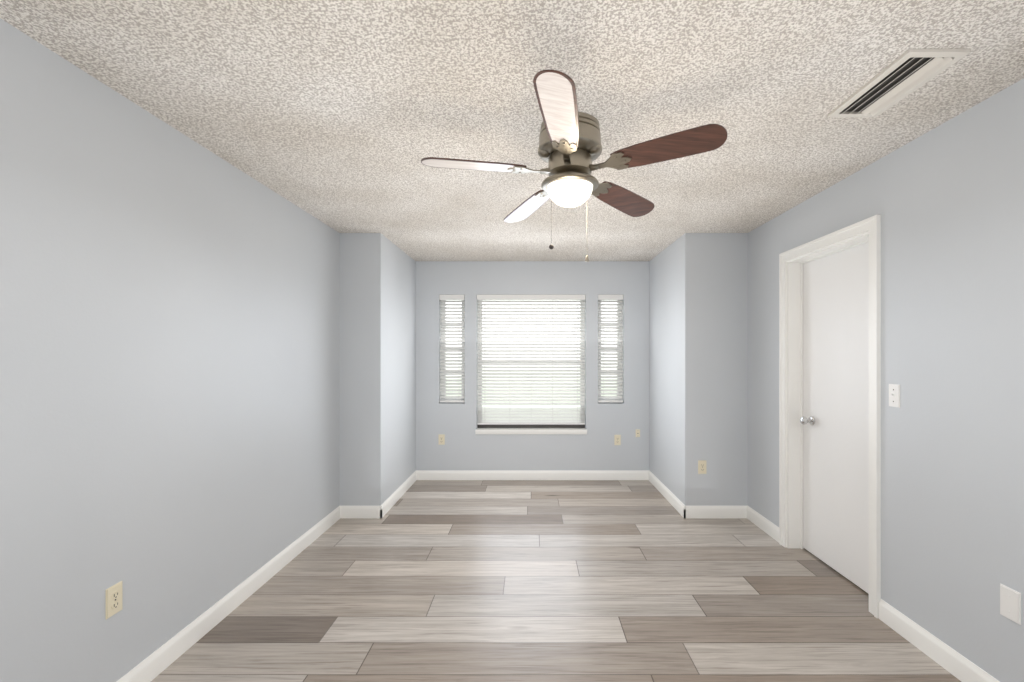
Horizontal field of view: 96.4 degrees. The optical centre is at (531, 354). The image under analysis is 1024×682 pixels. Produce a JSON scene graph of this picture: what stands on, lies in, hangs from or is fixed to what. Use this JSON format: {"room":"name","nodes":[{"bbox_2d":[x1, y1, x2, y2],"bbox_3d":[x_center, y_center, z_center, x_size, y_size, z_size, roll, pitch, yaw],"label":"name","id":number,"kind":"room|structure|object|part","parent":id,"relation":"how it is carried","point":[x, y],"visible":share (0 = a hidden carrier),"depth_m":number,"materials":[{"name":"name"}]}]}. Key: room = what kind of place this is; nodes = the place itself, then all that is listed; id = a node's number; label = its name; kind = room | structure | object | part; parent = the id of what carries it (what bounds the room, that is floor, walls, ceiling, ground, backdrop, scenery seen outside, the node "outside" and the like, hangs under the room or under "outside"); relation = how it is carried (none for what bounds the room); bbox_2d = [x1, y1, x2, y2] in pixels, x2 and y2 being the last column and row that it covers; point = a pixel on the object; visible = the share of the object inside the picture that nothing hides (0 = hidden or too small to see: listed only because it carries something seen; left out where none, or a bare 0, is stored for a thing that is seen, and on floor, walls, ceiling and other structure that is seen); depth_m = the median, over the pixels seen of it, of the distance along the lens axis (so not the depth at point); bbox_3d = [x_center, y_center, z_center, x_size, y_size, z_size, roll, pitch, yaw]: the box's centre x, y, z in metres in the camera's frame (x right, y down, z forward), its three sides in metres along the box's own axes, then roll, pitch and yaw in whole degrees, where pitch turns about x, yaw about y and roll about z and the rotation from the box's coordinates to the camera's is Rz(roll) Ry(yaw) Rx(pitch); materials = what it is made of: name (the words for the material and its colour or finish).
{"room":"empty bedroom","nodes":[
{"label":"empty bedroom","id":0,"kind":"room"},
{"bbox_2d":[0,18,339,681],"bbox_3d":[-1.717,0.180,1.435,0.150,2.440,4.970,0,0,0],"label":"wall","id":1,"kind":"structure","parent":0,"point":[169,377],"depth_m":1.91,"materials":[{"name":"paint"}]},
{"bbox_2d":[105,581,121,619],"bbox_3d":[-1.638,0.965,1.800,0.009,0.115,0.070,0,0,0],"label":"outlet","id":2,"kind":"object","parent":1,"relation":"attached to","point":[113,599],"visible":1,"depth_m":1.79,"materials":[{"name":"beige plastic"}]},
{"bbox_2d":[117,506,340,681],"bbox_3d":[-1.635,1.347,1.510,0.014,0.105,4.820,0,0,0],"label":"baseboard","id":3,"kind":"structure","parent":1,"relation":"attached to","point":[163,657],"depth_m":2.39,"materials":[{"name":"white wood"}]},
{"bbox_2d":[340,233,415,505],"bbox_3d":[-1.541,0.180,4.590,0.502,2.440,1.340,0,0,0],"label":"wall","id":4,"kind":"structure","parent":0,"point":[377,369],"depth_m":3.92,"materials":[{"name":"paint"}]},
{"bbox_2d":[341,506,376,517],"bbox_3d":[-1.462,1.347,3.913,0.300,0.105,0.014,0,0,0],"label":"baseboard","id":5,"kind":"structure","parent":4,"relation":"attached to","point":[346,511],"depth_m":3.91,"materials":[{"name":"white wood"}]},
{"bbox_2d":[377,470,416,517],"bbox_3d":[-1.282,1.347,4.488,0.014,0.105,1.164,0,0,0],"label":"baseboard","id":6,"kind":"structure","parent":4,"relation":"attached to","point":[389,503],"depth_m":4.31,"materials":[{"name":"white wood"}]},
{"bbox_2d":[0,0,1023,260],"bbox_3d":[0.106,-1.100,2.105,3.797,0.120,6.310,0,0,0],"label":"ceiling","id":7,"kind":"structure","parent":0,"point":[344,116],"depth_m":1.81,"materials":[{"name":"white paint"}]},
{"bbox_2d":[421,69,726,261],"bbox_3d":[0.145,-0.728,2.059,1.251,0.625,1.251,0,0,0],"label":"fan","id":8,"kind":"object","parent":7,"relation":"hanging from","point":[570,149],"visible":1,"depth_m":1.97,"materials":[{"name":"brown wood"}]},
{"bbox_3d":[0.170,-0.609,2.061,0.180,0.387,0.030,0,0,0],"label":"cord","id":9,"kind":"part","parent":8,"relation":"part of","materials":[{"name":"gold metal"}]},
{"bbox_3d":[0.176,-0.723,2.085,0.210,0.094,0.210,0,0,0],"label":"lamp shade","id":10,"kind":"part","parent":8,"relation":"part of","materials":[{"name":"white glass"}]},
{"bbox_2d":[827,49,970,116],"bbox_3d":[1.390,-1.029,1.770,0.210,0.020,0.429,0,0,0],"label":"ceiling vent","id":11,"kind":"object","parent":7,"relation":"in","point":[904,74],"visible":0.94,"depth_m":1.72,"materials":[{"name":"white metal"}]},
{"bbox_2d":[416,261,648,469],"bbox_3d":[0.015,0.180,5.185,2.610,2.440,0.150,0,0,0],"label":"wall","id":12,"kind":"structure","parent":0,"point":[465,447],"depth_m":5.11,"materials":[{"name":"paint"}]},
{"bbox_2d":[438,434,444,444],"bbox_3d":[-1.000,0.950,5.106,0.070,0.115,0.009,0,0,0],"label":"electrical outlet","id":13,"kind":"object","parent":12,"relation":"attached to","point":[441,439],"visible":1,"depth_m":5.10,"materials":[{"name":"beige plastic"}]},
{"bbox_2d":[441,300,464,402],"bbox_3d":[-0.886,-0.060,5.228,0.288,1.220,0.055,0,0,0],"label":"window","id":14,"kind":"structure","parent":12,"relation":"in","point":[452,352],"depth_m":5.20,"materials":[{"name":"white glass"}]},
{"bbox_2d":[439,295,464,401],"bbox_3d":[-0.886,-0.067,5.141,0.280,1.203,0.070,0,0,0],"label":"window blinds","id":15,"kind":"object","parent":14,"relation":"attached to","point":[445,369],"visible":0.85,"depth_m":5.14,"materials":[{"name":"white plastic"}]},
{"bbox_2d":[475,425,586,433],"bbox_3d":[0.000,0.840,5.138,1.244,0.100,0.113,0,0,0],"label":"window sill","id":16,"kind":"structure","parent":12,"relation":"attached to","point":[530,429],"depth_m":5.10,"materials":[{"name":"white wood"}]},
{"bbox_2d":[478,300,584,419],"bbox_3d":[0.000,0.085,5.228,1.220,1.510,0.055,0,0,0],"label":"window","id":17,"kind":"structure","parent":12,"relation":"in","point":[535,355],"depth_m":5.21,"materials":[{"name":"white glass"}]},
{"bbox_2d":[477,295,584,424],"bbox_3d":[0.000,0.059,5.141,1.212,1.453,0.070,0,0,0],"label":"window blinds","id":18,"kind":"object","parent":17,"relation":"attached to","point":[552,392],"visible":0.96,"depth_m":5.14,"materials":[{"name":"white plastic"}]},
{"bbox_2d":[417,470,648,479],"bbox_3d":[0.015,1.347,5.103,2.610,0.105,0.014,0,0,0],"label":"baseboard","id":19,"kind":"structure","parent":12,"relation":"attached to","point":[421,474],"depth_m":5.10,"materials":[{"name":"white wood"}]},
{"bbox_2d":[598,300,621,402],"bbox_3d":[0.890,-0.060,5.228,0.290,1.220,0.055,0,0,0],"label":"window","id":20,"kind":"structure","parent":12,"relation":"in","point":[611,349],"depth_m":5.20,"materials":[{"name":"white glass"}]},
{"bbox_2d":[598,295,622,401],"bbox_3d":[0.890,-0.067,5.141,0.282,1.203,0.070,0,0,0],"label":"window blinds","id":21,"kind":"object","parent":20,"relation":"attached to","point":[603,369],"visible":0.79,"depth_m":5.14,"materials":[{"name":"white plastic"}]},
{"bbox_2d":[614,435,620,444],"bbox_3d":[0.964,0.955,5.106,0.070,0.115,0.009,0,0,0],"label":"electrical outlet","id":22,"kind":"object","parent":12,"relation":"attached to","point":[617,439],"visible":1,"depth_m":5.10,"materials":[{"name":"beige plastic"}]},
{"bbox_2d":[636,429,639,436],"bbox_3d":[1.190,0.880,5.106,0.050,0.085,0.008,0,0,0],"label":"jack","id":23,"kind":"object","parent":12,"relation":"attached to","point":[637,432],"visible":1,"depth_m":5.10,"materials":[{"name":"beige plastic"}]},
{"bbox_2d":[151,480,960,681],"bbox_3d":[0.106,1.460,2.105,3.797,0.120,6.310,0,0,0],"label":"floor","id":24,"kind":"structure","parent":0,"point":[532,581],"depth_m":2.56,"materials":[{"name":"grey laminate"}]},
{"bbox_2d":[649,233,747,505],"bbox_3d":[1.663,0.180,4.590,0.685,2.440,1.340,0,0,0],"label":"wall","id":25,"kind":"structure","parent":0,"point":[698,346],"depth_m":3.92,"materials":[{"name":"paint"}]},
{"bbox_2d":[649,471,688,517],"bbox_3d":[1.314,1.347,4.488,0.014,0.105,1.164,0,0,0],"label":"baseboard","id":26,"kind":"structure","parent":25,"relation":"attached to","point":[671,498],"depth_m":4.32,"materials":[{"name":"white wood"}]},
{"bbox_2d":[698,460,705,473],"bbox_3d":[1.465,0.965,3.916,0.070,0.115,0.009,0,0,0],"label":"outlet","id":27,"kind":"object","parent":25,"relation":"attached to","point":[701,466],"visible":1,"depth_m":3.91,"materials":[{"name":"beige plastic"}]},
{"bbox_2d":[689,506,744,517],"bbox_3d":[1.592,1.347,3.913,0.527,0.105,0.014,0,0,0],"label":"baseboard","id":28,"kind":"structure","parent":25,"relation":"attached to","point":[694,511],"depth_m":3.91,"materials":[{"name":"white wood"}]},
{"bbox_2d":[748,78,1023,681],"bbox_3d":[1.930,0.180,1.510,0.150,2.440,4.820,0,0,0],"label":"wall","id":29,"kind":"structure","parent":0,"point":[945,200],"depth_m":2.05,"materials":[{"name":"paint"}]},
{"bbox_2d":[745,506,778,542],"bbox_3d":[1.849,1.347,3.642,0.014,0.105,0.515,0,0,0],"label":"baseboard","id":30,"kind":"structure","parent":29,"relation":"attached to","point":[764,524],"depth_m":3.64,"materials":[{"name":"white wood"}]},
{"bbox_2d":[779,215,880,617],"bbox_3d":[1.919,0.329,2.905,0.172,2.142,0.954,0,0,0],"label":"door frame","id":31,"kind":"structure","parent":29,"relation":"attached to","point":[792,261],"depth_m":3.29,"materials":[{"name":"white wood"}]},
{"bbox_2d":[800,242,868,593],"bbox_3d":[1.934,0.364,2.905,0.116,2.047,0.788,0,0,0],"label":"door","id":32,"kind":"structure","parent":29,"relation":"in","point":[834,420],"depth_m":2.92,"materials":[{"name":"white wood"}]},
{"bbox_2d":[889,384,899,407],"bbox_3d":[1.845,0.210,2.335,0.020,0.115,0.070,0,0,0],"label":"light switch","id":33,"kind":"object","parent":29,"relation":"attached to","point":[894,395],"visible":1,"depth_m":2.33,"materials":[{"name":"white plastic"}]},
{"bbox_2d":[879,599,999,681],"bbox_3d":[1.849,1.347,0.778,0.014,0.105,3.295,0,0,0],"label":"baseboard","id":34,"kind":"structure","parent":29,"relation":"attached to","point":[956,664],"depth_m":2.10,"materials":[{"name":"white wood"}]},
{"bbox_2d":[1000,584,1020,624],"bbox_3d":[1.851,0.965,1.770,0.008,0.120,0.075,0,0,0],"label":"blank wall plate","id":35,"kind":"object","parent":29,"relation":"attached to","point":[1010,603],"visible":1,"depth_m":1.76,"materials":[{"name":"white plastic"}]}
]}

